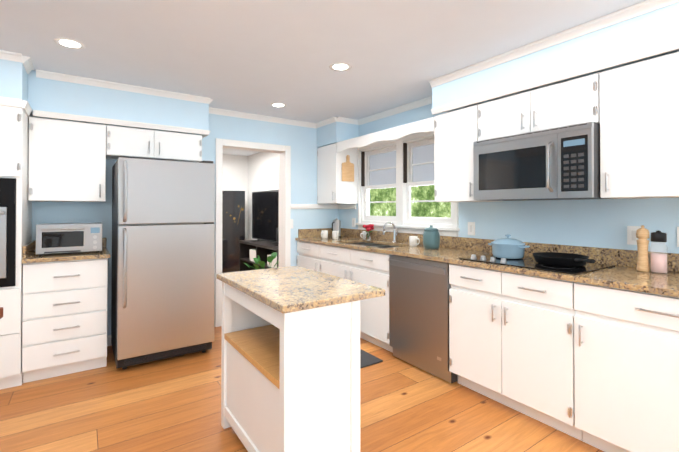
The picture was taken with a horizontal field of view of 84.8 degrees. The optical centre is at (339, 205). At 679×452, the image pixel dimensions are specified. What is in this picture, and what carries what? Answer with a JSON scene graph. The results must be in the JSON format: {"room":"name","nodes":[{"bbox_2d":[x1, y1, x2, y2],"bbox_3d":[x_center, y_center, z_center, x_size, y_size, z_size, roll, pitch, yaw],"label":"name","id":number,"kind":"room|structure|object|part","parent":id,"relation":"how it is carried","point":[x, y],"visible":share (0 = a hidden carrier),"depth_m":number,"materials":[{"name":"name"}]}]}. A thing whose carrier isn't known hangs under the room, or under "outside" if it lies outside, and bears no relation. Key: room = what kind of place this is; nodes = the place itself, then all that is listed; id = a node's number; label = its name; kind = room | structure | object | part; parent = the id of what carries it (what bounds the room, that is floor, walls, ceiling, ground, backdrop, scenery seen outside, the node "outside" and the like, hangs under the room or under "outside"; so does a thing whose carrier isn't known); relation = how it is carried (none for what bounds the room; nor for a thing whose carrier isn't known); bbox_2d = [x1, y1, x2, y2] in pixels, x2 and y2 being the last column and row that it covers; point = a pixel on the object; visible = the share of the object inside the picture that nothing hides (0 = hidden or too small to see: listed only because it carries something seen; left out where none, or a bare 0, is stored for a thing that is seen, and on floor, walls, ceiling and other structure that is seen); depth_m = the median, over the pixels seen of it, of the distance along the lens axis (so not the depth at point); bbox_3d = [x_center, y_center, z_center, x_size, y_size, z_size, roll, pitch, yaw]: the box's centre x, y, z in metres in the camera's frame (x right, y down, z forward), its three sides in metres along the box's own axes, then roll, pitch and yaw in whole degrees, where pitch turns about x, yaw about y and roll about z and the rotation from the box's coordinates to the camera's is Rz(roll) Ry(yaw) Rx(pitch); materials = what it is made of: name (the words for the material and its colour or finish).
{"room":"kitchen","nodes":[
{"label":"kitchen","id":0,"kind":"room"},
{"bbox_2d":[32,113,337,335],"bbox_3d":[-2.200,0.131,3.516,5.480,2.352,0.140,0,-1,-35],"label":"wall","id":1,"kind":"structure","parent":0,"point":[301,141],"depth_m":4.26,"materials":[{"name":"blue paint"}]},
{"bbox_2d":[28,117,105,201],"bbox_3d":[-2.288,-0.362,3.151,0.512,0.660,0.362,0,-1,-35],"label":"upper cabinet","id":2,"kind":"object","parent":1,"relation":"attached to","point":[67,161],"visible":1,"depth_m":3.02,"materials":[{"name":"white wood"}]},
{"bbox_2d":[107,335,111,345],"bbox_3d":[-2.819,1.254,2.987,3.531,0.095,0.014,0,-1,-35],"label":"baseboard","id":3,"kind":"structure","parent":1,"relation":"attached to","point":[109,340],"depth_m":3.44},
{"bbox_2d":[106,125,201,161],"bbox_3d":[-1.748,-0.558,3.525,0.793,0.260,0.362,0,-1,-35],"label":"upper cabinet","id":4,"kind":"object","parent":1,"relation":"attached to","point":[128,142],"visible":1,"depth_m":3.38,"materials":[{"name":"white wood"}]},
{"bbox_2d":[215,138,290,326],"bbox_3d":[-1.016,0.296,4.335,0.898,2.035,0.190,0,-1,-35],"label":"door frame","id":5,"kind":"structure","parent":1,"relation":"attached to","point":[284,207],"depth_m":4.33,"materials":[{"name":"white wood"}]},
{"bbox_2d":[209,107,316,128],"bbox_3d":[-2.260,-1.018,3.372,4.806,0.055,0.047,0,-1,-35],"label":"crown molding","id":6,"kind":"structure","parent":1,"relation":"attached to","point":[217,111],"depth_m":4.29,"materials":[{"name":"white wood"}]},
{"bbox_2d":[291,204,355,208],"bbox_3d":[-0.197,0.016,4.566,0.710,0.064,0.400,0,-1,-35],"label":"trim","id":7,"kind":"structure","parent":1,"relation":"attached to","point":[323,206],"depth_m":4.71,"materials":[{"name":"white wood"}]},
{"bbox_2d":[222,152,278,239],"bbox_3d":[-1.501,0.136,4.088,3.600,2.352,0.010,0,-1,-35],"label":"wall","id":8,"kind":"structure","parent":0,"point":[250,174],"depth_m":4.38,"materials":[{"name":"white paint"}]},
{"bbox_2d":[0,326,603,451],"bbox_3d":[-0.347,1.312,0.811,5.480,0.060,6.680,0,-1,-35],"label":"floor","id":9,"kind":"structure","parent":0,"point":[171,404],"depth_m":2.30,"materials":[{"name":"brown wood"}]},
{"bbox_2d":[0,307,2,318],"bbox_3d":[-1.256,0.797,0.886,0.497,0.974,0.470,0,-1,-5],"label":"chair","id":10,"kind":"object","parent":9,"relation":"on","point":[1,312],"visible":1,"depth_m":1.13,"materials":[{"name":"brown wood"}]},
{"bbox_2d":[0,96,31,389],"bbox_3d":[-2.698,0.279,2.639,0.786,2.040,0.734,0,-1,-35],"label":"tall cabinet","id":11,"kind":"object","parent":9,"relation":"on","point":[15,220],"visible":0.92,"depth_m":2.59,"materials":[{"name":"white wood"}]},
{"bbox_2d":[22,258,107,382],"bbox_3d":[-2.204,0.860,3.022,0.516,0.884,0.652,0,-1,-35],"label":"base cabinet","id":12,"kind":"object","parent":9,"relation":"on","point":[64,317],"visible":1,"depth_m":2.78,"materials":[{"name":"white wood"}]},
{"bbox_2d":[22,238,109,263],"bbox_3d":[-2.202,0.357,3.035,0.534,0.119,0.642,0,-1,-35],"label":"countertop","id":13,"kind":"structure","parent":12,"relation":"on","point":[29,255],"depth_m":2.84,"materials":[{"name":"stone"}]},
{"bbox_2d":[36,222,101,255],"bbox_3d":[-2.178,0.267,3.016,0.420,0.235,0.367,0,-1,-35],"label":"microwave","id":14,"kind":"object","parent":13,"relation":"on","point":[51,238],"visible":1,"depth_m":2.89,"materials":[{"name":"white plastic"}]},
{"bbox_2d":[111,157,214,369],"bbox_3d":[-1.582,0.460,3.317,0.740,1.690,0.804,0,-1,-35],"label":"refrigerator","id":15,"kind":"object","parent":9,"relation":"on","point":[123,364],"depth_m":3.02,"materials":[{"name":"grey metal"}]},
{"bbox_3d":[-1.419,0.398,3.081,0.729,1.570,0.172,0,-1,-39],"label":"refrigerator door","id":16,"kind":"part","parent":15,"relation":"part of","materials":[{"name":"silver metal"}]},
{"bbox_2d":[221,282,359,451],"bbox_3d":[-0.299,0.865,1.955,0.388,0.856,0.835,0,-1,-35],"label":"kitchen island","id":17,"kind":"object","parent":9,"relation":"on","point":[290,381],"visible":0.73,"depth_m":1.68,"materials":[{"name":"white wood"}]},
{"bbox_2d":[217,266,384,313],"bbox_3d":[-0.255,0.419,1.990,0.540,0.032,0.895,0,-1,-35],"label":"island countertop","id":18,"kind":"structure","parent":17,"relation":"on","point":[289,289],"depth_m":1.81,"materials":[{"name":"stone"}]},
{"bbox_2d":[297,241,320,271],"bbox_3d":[-0.133,0.874,4.512,0.652,0.884,0.541,0,-1,-35],"label":"base cabinet","id":19,"kind":"object","parent":9,"relation":"on","point":[308,256],"visible":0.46,"depth_m":4.33,"materials":[{"name":"white wood"}]},
{"bbox_2d":[320,244,392,352],"bbox_3d":[0.344,0.867,3.817,0.652,0.884,1.139,0,-1,-35],"label":"base cabinet","id":20,"kind":"object","parent":9,"relation":"on","point":[366,267],"visible":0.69,"depth_m":3.44,"materials":[{"name":"white wood"}]},
{"bbox_2d":[360,349,382,367],"bbox_3d":[-0.142,1.299,3.319,0.580,0.012,0.940,0,-1,-35],"label":"floor mat","id":21,"kind":"object","parent":9,"relation":"on","point":[367,359],"visible":0.19,"depth_m":3.11,"materials":[{"name":"grey fabric"}]},
{"bbox_2d":[388,255,457,382],"bbox_3d":[0.842,0.856,3.087,0.646,0.870,0.621,0,-1,-35],"label":"dishwasher","id":22,"kind":"object","parent":9,"relation":"on","point":[419,313],"visible":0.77,"depth_m":2.88,"materials":[{"name":"grey metal"}]},
{"bbox_2d":[449,264,581,440],"bbox_3d":[1.256,0.855,2.491,0.652,0.884,0.822,0,-1,-35],"label":"base cabinet","id":23,"kind":"object","parent":9,"relation":"on","point":[511,340],"visible":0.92,"depth_m":2.25,"materials":[{"name":"white wood"}]},
{"bbox_2d":[574,282,678,451],"bbox_3d":[1.709,0.850,1.862,0.617,0.884,0.721,0,-1,-35],"label":"base cabinet","id":24,"kind":"object","parent":9,"relation":"on","point":[626,353],"visible":0.85,"depth_m":1.77,"materials":[{"name":"white wood"}]},
{"bbox_2d":[295,228,678,297],"bbox_3d":[1.023,0.448,2.849,0.635,0.334,4.598,0,-1,-35],"label":"countertop","id":25,"kind":"structure","parent":24,"relation":"on","point":[624,273],"depth_m":2.53,"materials":[{"name":"stone"}]},
{"bbox_2d":[321,230,327,238],"bbox_3d":[-0.189,0.351,4.448,0.108,0.094,0.080,0,-1,-35],"label":"mug","id":26,"kind":"object","parent":25,"relation":"on","point":[324,234],"visible":1,"depth_m":4.42,"materials":[{"name":"white ceramic"}]},
{"bbox_2d":[332,231,338,238],"bbox_3d":[-0.041,0.350,4.363,0.080,0.094,0.108,0,-1,-35],"label":"mug","id":27,"kind":"object","parent":25,"relation":"on","point":[335,234],"visible":1,"depth_m":4.34,"materials":[{"name":"white ceramic"}]},
{"bbox_2d":[332,218,340,236],"bbox_3d":[-0.053,0.282,4.644,0.152,0.235,0.109,0,-1,-35],"label":"kettle","id":28,"kind":"object","parent":25,"relation":"on","point":[336,224],"visible":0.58,"depth_m":4.61,"materials":[{"name":"silver metal"}]},
{"bbox_2d":[360,231,368,239],"bbox_3d":[0.293,0.349,4.293,0.110,0.094,0.080,0,-1,-35],"label":"cup","id":29,"kind":"object","parent":25,"relation":"on","point":[363,233],"visible":0.67,"depth_m":4.28,"materials":[{"name":"white ceramic"}]},
{"bbox_2d":[363,224,373,240],"bbox_3d":[0.326,0.303,4.165,0.129,0.185,0.141,0,-1,-35],"label":"flower vase","id":30,"kind":"object","parent":25,"relation":"on","point":[369,227],"visible":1,"depth_m":4.14,"materials":[{"name":"clear glass"}]},
{"bbox_2d":[383,222,397,242],"bbox_3d":[0.537,0.282,3.871,0.192,0.221,0.089,0,-1,-35],"label":"faucet","id":31,"kind":"object","parent":25,"relation":"on","point":[395,234],"visible":1,"depth_m":3.90,"materials":[{"name":"silver metal"}]},
{"bbox_2d":[409,236,419,246],"bbox_3d":[0.710,0.342,3.518,0.080,0.094,0.110,0,-1,-35],"label":"mug","id":32,"kind":"object","parent":25,"relation":"on","point":[413,241],"visible":1,"depth_m":3.50,"materials":[{"name":"white ceramic"}]},
{"bbox_2d":[423,225,439,248],"bbox_3d":[0.821,0.283,3.322,0.148,0.210,0.148,0,-1,-35],"label":"canister","id":33,"kind":"object","parent":25,"relation":"on","point":[431,237],"visible":1,"depth_m":3.27,"materials":[{"name":"teal ceramic"}]},
{"bbox_2d":[459,254,615,274],"bbox_3d":[1.277,0.362,2.464,0.520,0.035,0.760,0,-1,-35],"label":"cooktop","id":34,"kind":"object","parent":25,"relation":"in","point":[529,262],"visible":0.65,"depth_m":2.32,"materials":[{"name":"black glass"}]},
{"bbox_2d":[488,234,529,258],"bbox_3d":[1.195,0.289,2.636,0.224,0.165,0.282,0,-1,-35],"label":"pot","id":35,"kind":"object","parent":34,"relation":"on","point":[509,248],"visible":0.98,"depth_m":2.55,"materials":[{"name":"blue ceramic"}]},
{"bbox_2d":[532,252,594,266],"bbox_3d":[1.407,0.333,2.292,0.331,0.071,0.412,0,-1,-35],"label":"skillet","id":36,"kind":"object","parent":34,"relation":"on","point":[561,259],"visible":1,"depth_m":2.25,"materials":[{"name":"black metal"}]},
{"bbox_2d":[636,225,649,271],"bbox_3d":[1.733,0.246,2.124,0.062,0.262,0.062,0,-1,-35],"label":"pepper mill","id":37,"kind":"object","parent":25,"relation":"on","point":[642,234],"visible":1,"depth_m":2.10,"materials":[{"name":"brown wood"}]},
{"bbox_2d":[650,230,667,273],"bbox_3d":[1.781,0.259,2.075,0.076,0.235,0.076,0,-1,-35],"label":"salt grinder","id":38,"kind":"object","parent":25,"relation":"on","point":[658,262],"visible":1,"depth_m":2.05,"materials":[{"name":"clear glass"}]},
{"bbox_2d":[0,0,645,155],"bbox_3d":[-1.242,-1.098,2.135,5.480,0.080,9.840,0,-1,-35],"label":"ceiling","id":39,"kind":"structure","parent":0,"point":[258,57],"depth_m":2.41,"materials":[{"name":"white paint"}]},
{"bbox_2d":[0,50,33,116],"bbox_3d":[-2.700,-0.897,2.665,0.801,0.308,0.705,0,-1,-35],"label":"soffit","id":40,"kind":"structure","parent":39,"relation":"attached to","point":[16,69],"depth_m":2.59,"materials":[{"name":"paint"}]},
{"bbox_2d":[54,37,85,49],"bbox_3d":[-1.757,-1.053,2.424,0.170,0.004,0.170,0,-1,-35],"label":"recessed light","id":41,"kind":"object","parent":39,"relation":"in","point":[69,43],"visible":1,"depth_m":2.42,"materials":[{"name":"white glass"}]},
{"bbox_2d":[28,69,212,138],"bbox_3d":[-1.913,-0.868,3.397,1.410,0.353,0.390,0,-1,-35],"label":"soffit","id":42,"kind":"structure","parent":39,"relation":"attached to","point":[58,96],"depth_m":3.19,"materials":[{"name":"blue paint"}]},
{"bbox_2d":[270,103,286,107],"bbox_3d":[-0.635,-1.040,3.862,0.170,0.004,0.170,0,-1,-35],"label":"recessed light","id":43,"kind":"object","parent":39,"relation":"in","point":[279,105],"visible":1,"depth_m":3.87,"materials":[{"name":"white glass"}]},
{"bbox_2d":[316,117,358,146],"bbox_3d":[-0.033,-0.887,4.627,0.374,0.292,0.491,0,-1,-35],"label":"soffit","id":44,"kind":"structure","parent":39,"relation":"attached to","point":[331,130],"depth_m":4.48,"materials":[{"name":"blue paint"}]},
{"bbox_2d":[329,62,351,70],"bbox_3d":[0.007,-1.049,2.823,0.170,0.004,0.170,0,-1,-35],"label":"recessed light","id":45,"kind":"object","parent":39,"relation":"in","point":[340,66],"visible":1,"depth_m":2.81,"materials":[{"name":"white glass"}]},
{"bbox_2d":[429,0,678,114],"bbox_3d":[1.681,-0.917,2.120,0.390,0.278,2.718,0,-1,-35],"label":"soffit","id":46,"kind":"structure","parent":39,"relation":"attached to","point":[643,30],"depth_m":2.26,"materials":[{"name":"paint"}]},
{"bbox_2d":[337,117,433,152],"bbox_3d":[0.511,-0.685,3.858,0.306,0.120,1.472,0,-1,-35],"label":"window valance","id":47,"kind":"object","parent":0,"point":[402,131],"visible":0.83,"depth_m":3.62,"materials":[{"name":"white wood"}]},
{"bbox_2d":[338,103,678,253],"bbox_3d":[1.893,0.119,2.276,0.140,2.352,6.540,0,-1,-35],"label":"wall","id":48,"kind":"structure","parent":0,"point":[601,223],"depth_m":2.63,"materials":[{"name":"blue paint"}]},
{"bbox_2d":[317,143,357,203],"bbox_3d":[-0.041,-0.378,4.645,0.362,0.720,0.446,0,-1,-35],"label":"upper cabinet","id":49,"kind":"object","parent":48,"relation":"attached to","point":[333,187],"visible":0.96,"depth_m":4.50,"materials":[{"name":"white wood"}]},
{"bbox_2d":[342,155,353,181],"bbox_3d":[0.103,-0.443,4.452,0.174,0.315,0.030,0,-1,-35],"label":"cutting board","id":50,"kind":"object","parent":49,"relation":"hanging from","point":[347,170],"visible":1,"depth_m":4.45,"materials":[{"name":"brown wood"}]},
{"bbox_2d":[352,218,355,226],"bbox_3d":[0.176,0.217,4.639,0.009,0.115,0.070,0,-1,-35],"label":"electrical outlet plate","id":51,"kind":"object","parent":48,"relation":"attached to","point":[353,222],"visible":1,"depth_m":4.63,"materials":[{"name":"white plastic"}]},
{"bbox_2d":[358,96,431,124],"bbox_3d":[0.636,-1.013,3.949,0.047,0.055,1.473,0,-1,-35],"label":"crown molding","id":52,"kind":"structure","parent":48,"relation":"attached to","point":[399,109],"depth_m":3.97,"materials":[{"name":"white wood"}]},
{"bbox_2d":[355,132,459,236],"bbox_3d":[0.677,-0.218,3.968,0.150,1.013,1.493,0,-1,-35],"label":"window","id":53,"kind":"structure","parent":48,"relation":"in","point":[402,220],"depth_m":3.94,"materials":[{"name":"white wood"}]},
{"bbox_2d":[361,143,450,217],"bbox_3d":[0.685,-0.267,3.991,0.112,0.775,1.324,0,-1,-35],"label":"window panel","id":54,"kind":"object","parent":53,"relation":"attached to","point":[423,154],"visible":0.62,"depth_m":4.10,"materials":[{"name":"clear glass"}]},
{"bbox_2d":[434,104,501,201],"bbox_3d":[1.043,-0.398,3.067,0.362,0.740,0.422,0,-1,-35],"label":"upper cabinet","id":55,"kind":"object","parent":48,"relation":"attached to","point":[455,134],"visible":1,"depth_m":2.98,"materials":[{"name":"white wood"}]},
{"bbox_2d":[468,222,474,235],"bbox_3d":[1.145,0.204,3.230,0.009,0.115,0.070,0,-1,-35],"label":"electrical outlet plate","id":56,"kind":"object","parent":48,"relation":"attached to","point":[471,228],"visible":1,"depth_m":3.22,"materials":[{"name":"white plastic"}]},
{"bbox_2d":[478,72,600,140],"bbox_3d":[1.391,-0.623,2.563,0.362,0.298,0.801,0,-1,-35],"label":"upper cabinet","id":57,"kind":"object","parent":48,"relation":"attached to","point":[571,102],"visible":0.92,"depth_m":2.41,"materials":[{"name":"white wood"}]},
{"bbox_2d":[473,121,610,200],"bbox_3d":[1.353,-0.254,2.522,0.466,0.432,0.776,0,-1,-35],"label":"microwave","id":58,"kind":"object","parent":57,"relation":"attached to","point":[560,163],"visible":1,"depth_m":2.34,"materials":[{"name":"grey metal"}]},
{"bbox_2d":[627,226,640,244],"bbox_3d":[1.802,0.185,2.275,0.009,0.115,0.070,0,-1,-35],"label":"electrical outlet plate","id":59,"kind":"object","parent":48,"relation":"attached to","point":[631,236],"visible":0.73,"depth_m":2.28,"materials":[{"name":"white plastic"}]},
{"bbox_2d":[600,51,678,198],"bbox_3d":[1.773,-0.409,2.006,0.362,0.735,0.541,0,-1,-35],"label":"upper cabinet","id":60,"kind":"object","parent":48,"relation":"attached to","point":[639,129],"visible":1,"depth_m":1.99,"materials":[{"name":"white wood"}]},
{"bbox_2d":[677,227,678,246],"bbox_3d":[1.955,0.178,2.052,0.009,0.115,0.140,0,-1,-35],"label":"electrical outlet plate","id":61,"kind":"object","parent":48,"relation":"attached to","point":[677,236],"visible":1,"depth_m":2.10,"materials":[{"name":"white plastic"}]},
{"bbox_3d":[-2.393,1.353,5.375,3.400,0.060,3.160,0,-1,-35],"label":"floor","id":62,"kind":"structure","parent":0,"visible":0},
{"bbox_2d":[222,191,244,272],"bbox_3d":[-2.519,0.512,6.856,1.569,1.590,0.199,0,-1,-35],"label":"folding screen","id":63,"kind":"object","parent":62,"relation":"on","point":[233,218],"visible":0.17,"depth_m":7.18,"materials":[{"name":"black paint"}]},
{"bbox_2d":[240,240,278,270],"bbox_3d":[-1.164,0.980,6.150,0.440,0.700,1.600,0,-1,-35],"label":"tv stand","id":64,"kind":"object","parent":62,"relation":"on","point":[250,250],"visible":0.27,"depth_m":6.21,"materials":[{"name":"black wood"}]},
{"bbox_2d":[252,189,278,245],"bbox_3d":[-1.164,0.192,6.175,0.240,0.874,1.450,0,-1,-35],"label":"television","id":65,"kind":"object","parent":64,"relation":"on","point":[265,215],"visible":0.54,"depth_m":6.25,"materials":[{"name":"black plastic"}]},
{"bbox_2d":[244,252,278,269],"bbox_3d":[-1.006,0.989,4.999,0.521,0.662,0.494,0,-1,-35],"label":"potted plant","id":66,"kind":"object","parent":62,"relation":"on","point":[269,259],"visible":0.33,"depth_m":4.91,"materials":[{"name":"green plant"}]},
{"label":"outside","id":67,"kind":"structure","parent":0,"visible":0},
{"bbox_2d":[370,185,450,217],"bbox_3d":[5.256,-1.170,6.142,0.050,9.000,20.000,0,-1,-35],"label":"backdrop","id":68,"kind":"structure","parent":67,"point":[389,196],"depth_m":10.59,"materials":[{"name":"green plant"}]}
]}

